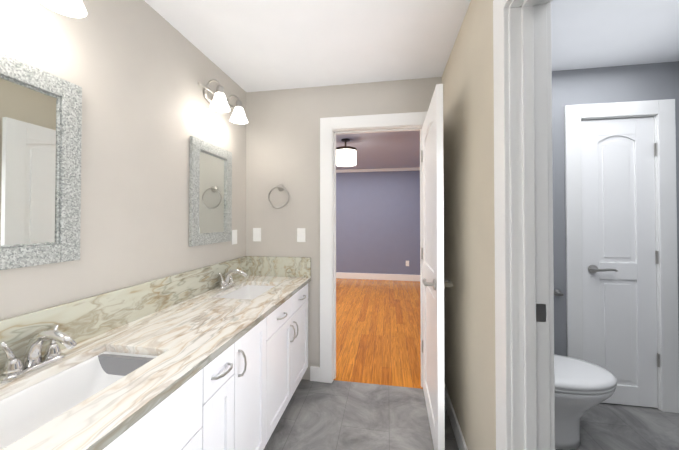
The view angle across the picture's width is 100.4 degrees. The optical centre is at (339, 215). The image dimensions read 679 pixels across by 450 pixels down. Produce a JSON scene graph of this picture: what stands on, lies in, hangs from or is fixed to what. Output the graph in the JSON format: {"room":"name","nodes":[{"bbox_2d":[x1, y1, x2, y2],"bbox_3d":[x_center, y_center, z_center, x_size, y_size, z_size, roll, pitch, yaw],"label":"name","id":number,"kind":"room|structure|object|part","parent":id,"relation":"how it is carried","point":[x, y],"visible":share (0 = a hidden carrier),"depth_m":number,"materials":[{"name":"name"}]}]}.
{"room":"bathroom","nodes":[
{"label":"bathroom","id":0,"kind":"room"},
{"bbox_2d":[0,0,245,319],"bbox_3d":[-1.178,0.123,0.643,0.115,2.440,3.930,0,-1,10],"label":"wall","id":1,"kind":"structure","parent":0,"point":[136,70],"depth_m":1.34,"materials":[{"name":"beige paint"}]},
{"bbox_2d":[0,52,81,269],"bbox_3d":[-1.064,-0.169,0.893,0.024,0.680,0.450,0,-1,10],"label":"mirror","id":2,"kind":"object","parent":1,"relation":"attached to","point":[40,158],"visible":1,"depth_m":0.98,"materials":[{"name":"tile"}]},
{"bbox_3d":[-1.071,-0.169,0.894,0.010,0.528,0.298,0,-1,10],"label":"glass","id":3,"kind":"part","parent":2,"relation":"part of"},
{"bbox_2d":[38,0,86,17],"bbox_3d":[-0.981,-0.798,0.829,0.211,0.196,0.414,0,-1,10],"label":"sconce","id":4,"kind":"object","parent":1,"relation":"attached to","point":[73,8],"visible":1,"depth_m":0.98,"materials":[{"name":"white glass"}]},
{"bbox_2d":[189,136,231,245],"bbox_3d":[-0.881,-0.148,1.971,0.024,0.685,0.450,0,-1,10],"label":"mirror","id":5,"kind":"object","parent":1,"relation":"attached to","point":[210,193],"visible":1,"depth_m":1.93,"materials":[{"name":"tile"}]},
{"bbox_3d":[-0.888,-0.148,1.972,0.010,0.533,0.298,0,-1,10],"label":"glass","id":6,"kind":"part","parent":5,"relation":"part of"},
{"bbox_2d":[198,79,247,123],"bbox_3d":[-0.792,-0.784,1.948,0.211,0.196,0.414,0,-1,10],"label":"sconce","id":7,"kind":"object","parent":1,"relation":"attached to","point":[217,101],"visible":1,"depth_m":1.88,"materials":[{"name":"white glass"}]},
{"bbox_3d":[-0.808,-0.827,1.951,0.178,0.111,0.414,0,-1,10],"label":"arm","id":8,"kind":"part","parent":7,"relation":"part of"},
{"bbox_3d":[-0.750,-0.736,1.940,0.126,0.100,0.362,0,-1,10],"label":"lamp shade","id":9,"kind":"part","parent":7,"relation":"part of","materials":[{"name":"white glass"}]},
{"bbox_2d":[232,230,236,244],"bbox_3d":[-0.840,0.173,2.269,0.008,0.116,0.072,0,-1,10],"label":"outlet","id":10,"kind":"object","parent":1,"relation":"attached to","point":[234,236],"visible":1,"depth_m":2.26,"materials":[{"name":"white plastic"}]},
{"bbox_2d":[336,170,419,274],"bbox_3d":[0.120,0.193,6.415,4.550,2.440,0.115,0,-1,10],"label":"wall","id":11,"kind":"structure","parent":0,"point":[377,222],"depth_m":6.21,"materials":[{"name":"purple paint"}]},
{"bbox_2d":[336,272,419,280],"bbox_3d":[0.109,1.345,6.337,4.320,0.135,0.014,0,-1,10],"label":"baseboard","id":12,"kind":"structure","parent":11,"relation":"attached to","point":[371,276],"depth_m":6.21,"materials":[{"name":"white wood"}]},
{"bbox_2d":[336,167,419,172],"bbox_3d":[0.108,-0.998,6.358,4.320,0.060,0.030,0,-1,10],"label":"crown molding","id":13,"kind":"structure","parent":11,"relation":"attached to","point":[380,170],"depth_m":6.22,"materials":[{"name":"white wood"}]},
{"bbox_2d":[334,278,422,388],"bbox_3d":[0.198,1.418,4.373,5.380,0.060,4.085,0,-1,10],"label":"floor","id":14,"kind":"structure","parent":0,"point":[378,331],"depth_m":3.33,"materials":[{"name":"brown wood"}]},
{"bbox_2d":[144,0,678,169],"bbox_3d":[-0.122,-1.115,2.508,5.380,0.080,7.930,0,-1,10],"label":"ceiling","id":15,"kind":"structure","parent":0,"point":[255,45],"depth_m":1.74,"materials":[{"name":"white paint"}]},
{"bbox_2d":[336,138,355,166],"bbox_3d":[0.085,-0.881,3.941,0.304,0.352,0.304,0,-1,10],"label":"flush ceiling light","id":16,"kind":"object","parent":15,"relation":"attached to","point":[345,156],"visible":0.88,"depth_m":3.82,"materials":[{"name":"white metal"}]},
{"bbox_3d":[0.085,-0.798,3.940,0.300,0.186,0.300,0,-1,10],"label":"lamp shade","id":17,"kind":"part","parent":16,"relation":"part of","materials":[{"name":"white glass"}]},
{"bbox_2d":[246,61,678,379],"bbox_3d":[0.860,0.142,2.258,3.365,2.440,0.165,0,-1,10],"label":"wall","id":18,"kind":"structure","parent":0,"point":[283,137],"depth_m":2.35,"materials":[{"name":"beige paint"}]},
{"bbox_2d":[253,228,260,240],"bbox_3d":[-0.710,0.165,2.436,0.072,0.116,0.008,0,-1,10],"label":"switch plate","id":19,"kind":"object","parent":18,"relation":"attached to","point":[256,234],"visible":1,"depth_m":2.43,"materials":[{"name":"white plastic"}]},
{"bbox_2d":[268,184,288,208],"bbox_3d":[-0.505,-0.160,2.377,0.189,0.208,0.062,0,-1,10],"label":"towel ring","id":20,"kind":"object","parent":18,"relation":"attached to","point":[280,187],"visible":1,"depth_m":2.36,"materials":[{"name":"silver metal"}]},
{"bbox_2d":[297,228,304,241],"bbox_3d":[-0.321,0.164,2.368,0.072,0.116,0.010,0,-1,10],"label":"switch plate","id":21,"kind":"object","parent":18,"relation":"attached to","point":[300,234],"visible":1,"depth_m":2.37,"materials":[{"name":"white plastic"}]},
{"bbox_2d":[320,111,426,386],"bbox_3d":[0.308,0.278,2.325,0.927,2.171,0.151,0,-1,10],"label":"trim","id":22,"kind":"structure","parent":18,"relation":"attached to","point":[331,128],"depth_m":2.31,"materials":[{"name":"white wood"}]},
{"bbox_2d":[421,84,444,449],"bbox_3d":[0.596,0.325,1.857,0.048,2.050,0.720,0,-1,11],"label":"door","id":23,"kind":"structure","parent":18,"relation":"in","point":[433,268],"depth_m":1.61,"materials":[{"name":"white wood"}]},
{"bbox_3d":[0.653,0.277,2.206,0.030,1.570,0.014,0,-1,10],"label":"main door hinge","id":24,"kind":"part","parent":23,"relation":"part of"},
{"bbox_2d":[423,278,452,289],"bbox_3d":[0.558,0.385,1.618,0.162,0.062,0.159,0,-1,11],"label":"door handle","id":25,"kind":"object","parent":23,"relation":"attached to","point":[433,284],"depth_m":1.57,"materials":[{"name":"silver metal"}]},
{"bbox_2d":[554,289,563,295],"bbox_3d":[1.528,0.570,2.069,0.204,0.048,0.073,0,-1,10],"label":"toilet paper holder","id":26,"kind":"object","parent":18,"relation":"attached to","point":[557,292],"visible":0.56,"depth_m":2.03,"materials":[{"name":"silver metal"}]},
{"bbox_2d":[581,117,659,407],"bbox_3d":[2.013,0.327,2.054,0.474,2.050,0.162,0,-1,10],"label":"door","id":27,"kind":"structure","parent":18,"relation":"in","point":[620,259],"depth_m":2.04,"materials":[{"name":"white wood"}]},
{"bbox_3d":[1.896,0.390,2.073,0.159,0.062,0.162,0,-1,10],"label":"handle","id":28,"kind":"part","parent":27,"relation":"part of","materials":[{"name":"silver metal"}]},
{"bbox_2d":[564,99,678,412],"bbox_3d":[2.012,0.275,2.079,0.682,2.171,0.135,0,-1,10],"label":"trim","id":29,"kind":"structure","parent":18,"relation":"attached to","point":[662,112],"depth_m":1.99,"materials":[{"name":"white wood"}]},
{"bbox_2d":[442,0,495,449],"bbox_3d":[0.547,0.120,0.377,0.115,2.440,3.750,0,-1,10],"label":"wall","id":30,"kind":"structure","parent":0,"point":[469,231],"depth_m":1.43,"materials":[{"name":"beige paint"}]},
{"bbox_2d":[444,383,467,449],"bbox_3d":[0.694,1.297,1.617,0.014,0.115,1.129,0,-1,10],"label":"baseboard","id":31,"kind":"structure","parent":30,"relation":"attached to","point":[457,431],"depth_m":1.74,"materials":[{"name":"white wood"}]},
{"bbox_2d":[493,0,554,449],"bbox_3d":[0.582,0.257,0.582,0.151,2.171,0.972,0,-1,10],"label":"trim","id":32,"kind":"structure","parent":30,"relation":"attached to","point":[524,270],"depth_m":0.96,"materials":[{"name":"white wood"}]},
{"bbox_2d":[536,304,545,321],"bbox_3d":[0.676,0.327,0.951,0.030,0.060,0.002,0,-1,10],"label":"strike plate","id":33,"kind":"object","parent":32,"relation":"attached to","point":[540,312],"visible":1,"depth_m":0.95,"materials":[{"name":"silver metal"}]},
{"bbox_2d":[264,379,678,449],"bbox_3d":[0.485,1.370,0.372,3.480,0.060,3.980,0,-1,10],"label":"floor","id":34,"kind":"structure","parent":0,"point":[337,415],"depth_m":1.85,"materials":[{"name":"grey tile"}]},
{"bbox_2d":[96,280,310,449],"bbox_3d":[-0.731,0.940,1.114,0.600,0.817,2.596,0,-1,10],"label":"bathroom vanity","id":35,"kind":"object","parent":34,"relation":"on","point":[213,357],"depth_m":1.24,"materials":[{"name":"white wood"}]},
{"bbox_2d":[0,276,310,449],"bbox_3d":[-0.741,0.514,1.115,0.582,0.030,2.608,0,-1,10],"label":"countertop","id":36,"kind":"structure","parent":35,"relation":"on","point":[186,334],"depth_m":1.04,"materials":[{"name":"beige stone"}]},
{"bbox_2d":[0,324,83,383],"bbox_3d":[-0.929,0.432,0.909,0.185,0.127,0.170,0,-1,10],"label":"faucet","id":37,"kind":"object","parent":36,"relation":"on","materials":[{"name":"silver metal"}]},
{"bbox_2d":[0,348,159,443],"bbox_3d":[-0.810,0.580,0.849,0.310,0.132,0.490,0,-1,10],"label":"sink","id":38,"kind":"object","parent":36,"relation":"in","point":[36,401],"depth_m":0.93,"materials":[{"name":"white ceramic"}]},
{"bbox_2d":[216,268,247,287],"bbox_3d":[-0.743,0.446,2.013,0.185,0.127,0.170,0,-1,10],"label":"faucet","id":39,"kind":"object","parent":36,"relation":"on","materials":[{"name":"silver metal"}]},
{"bbox_2d":[224,284,275,299],"bbox_3d":[-0.623,0.593,1.953,0.310,0.132,0.490,0,-1,10],"label":"sink","id":40,"kind":"object","parent":36,"relation":"in","point":[253,289],"depth_m":2.16,"materials":[{"name":"white ceramic"}]},
{"bbox_2d":[554,354,616,449],"bbox_3d":[1.247,0.962,1.764,0.784,0.790,0.450,0,-1,10],"label":"toilet","id":41,"kind":"object","parent":34,"relation":"on","point":[582,387],"visible":0.38,"depth_m":1.62,"materials":[{"name":"ceramic"}]}
]}

